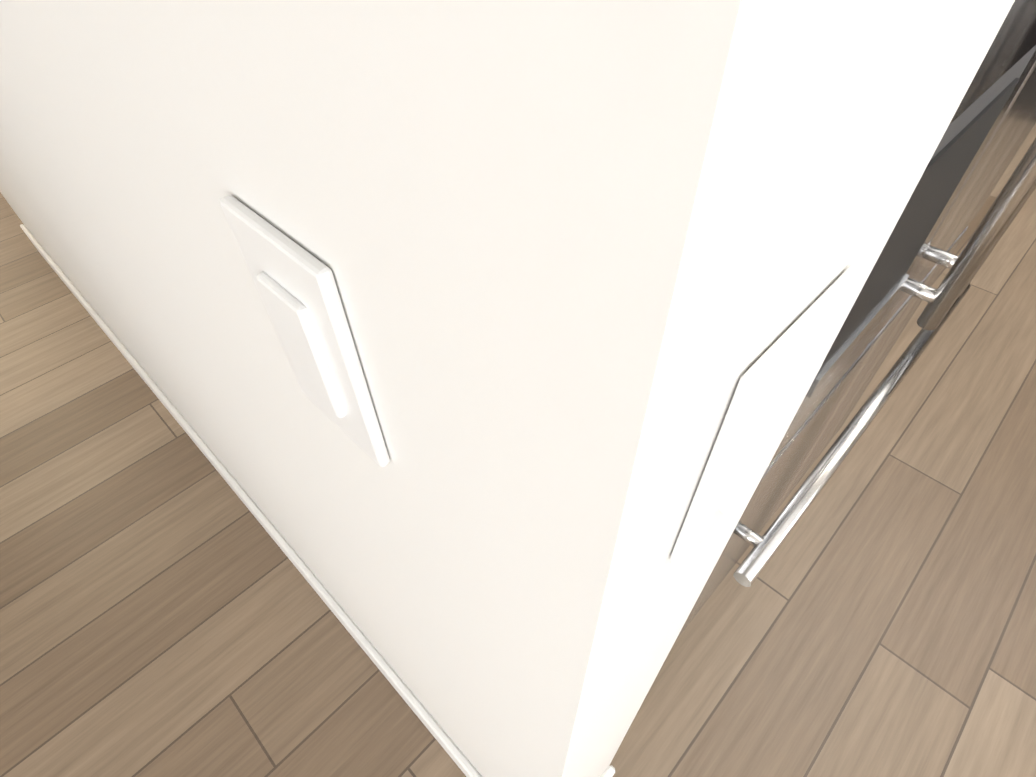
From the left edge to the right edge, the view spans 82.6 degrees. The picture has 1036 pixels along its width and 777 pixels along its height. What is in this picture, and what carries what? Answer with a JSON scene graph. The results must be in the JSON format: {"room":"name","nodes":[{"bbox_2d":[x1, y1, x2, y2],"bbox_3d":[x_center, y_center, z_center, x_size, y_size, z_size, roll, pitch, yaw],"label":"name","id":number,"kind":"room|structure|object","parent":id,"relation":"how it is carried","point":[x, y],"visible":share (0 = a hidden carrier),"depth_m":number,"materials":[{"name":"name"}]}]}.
{"room":"kitchen","nodes":[
{"label":"kitchen","id":0,"kind":"room"},
{"bbox_2d":[0,190,36,239],"bbox_3d":[-1.742,-1.392,1.330,0.170,2.600,0.170,36,58,28],"label":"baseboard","id":1,"kind":"structure","parent":0,"point":[16,212],"depth_m":2.09,"materials":[{"name":"paint"}]},
{"bbox_2d":[0,0,1014,776],"bbox_3d":[-0.801,-0.833,0.570,2.470,2.960,0.170,36,58,28],"label":"wall","id":2,"kind":"structure","parent":0,"point":[588,262],"depth_m":0.17,"materials":[{"name":"paint"}]},
{"bbox_2d":[20,224,481,776],"bbox_3d":[-0.907,0.114,1.623,2.674,0.130,0.014,36,58,28],"label":"baseboard","id":3,"kind":"structure","parent":2,"relation":"attached to","point":[402,690],"depth_m":1.33,"materials":[{"name":"white wood"}]},
{"bbox_2d":[220,196,389,466],"bbox_3d":[-0.091,-0.018,0.257,0.072,0.115,0.010,36,58,28],"label":"switch plate","id":4,"kind":"object","parent":2,"relation":"attached to","point":[295,283],"visible":1,"depth_m":0.23,"materials":[{"name":"white plastic"}]},
{"bbox_2d":[601,766,614,776],"bbox_3d":[0.103,0.752,1.033,0.014,0.130,0.184,36,58,28],"label":"baseboard","id":5,"kind":"structure","parent":2,"relation":"attached to","point":[609,771],"depth_m":1.02,"materials":[{"name":"white"}]},
{"bbox_2d":[670,266,864,566],"bbox_3d":[0.091,0.018,0.221,0.010,0.115,0.072,36,58,28],"label":"switch plate","id":6,"kind":"object","parent":2,"relation":"attached to","point":[777,378],"visible":1,"depth_m":0.19,"materials":[{"name":"white plastic"}]},
{"bbox_2d":[0,123,1035,776],"bbox_3d":[-1.643,-0.462,2.308,16.500,0.100,9.200,36,58,28],"label":"floor","id":7,"kind":"structure","parent":0,"point":[164,611],"depth_m":1.35,"materials":[{"name":"brown wood"}]},
{"bbox_2d":[674,0,1035,642],"bbox_3d":[0.264,-0.364,0.921,0.842,1.780,1.000,36,58,28],"label":"fridge","id":8,"kind":"object","parent":7,"relation":"on","point":[990,127],"visible":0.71,"depth_m":0.73,"materials":[{"name":"grey metal"}]}
]}

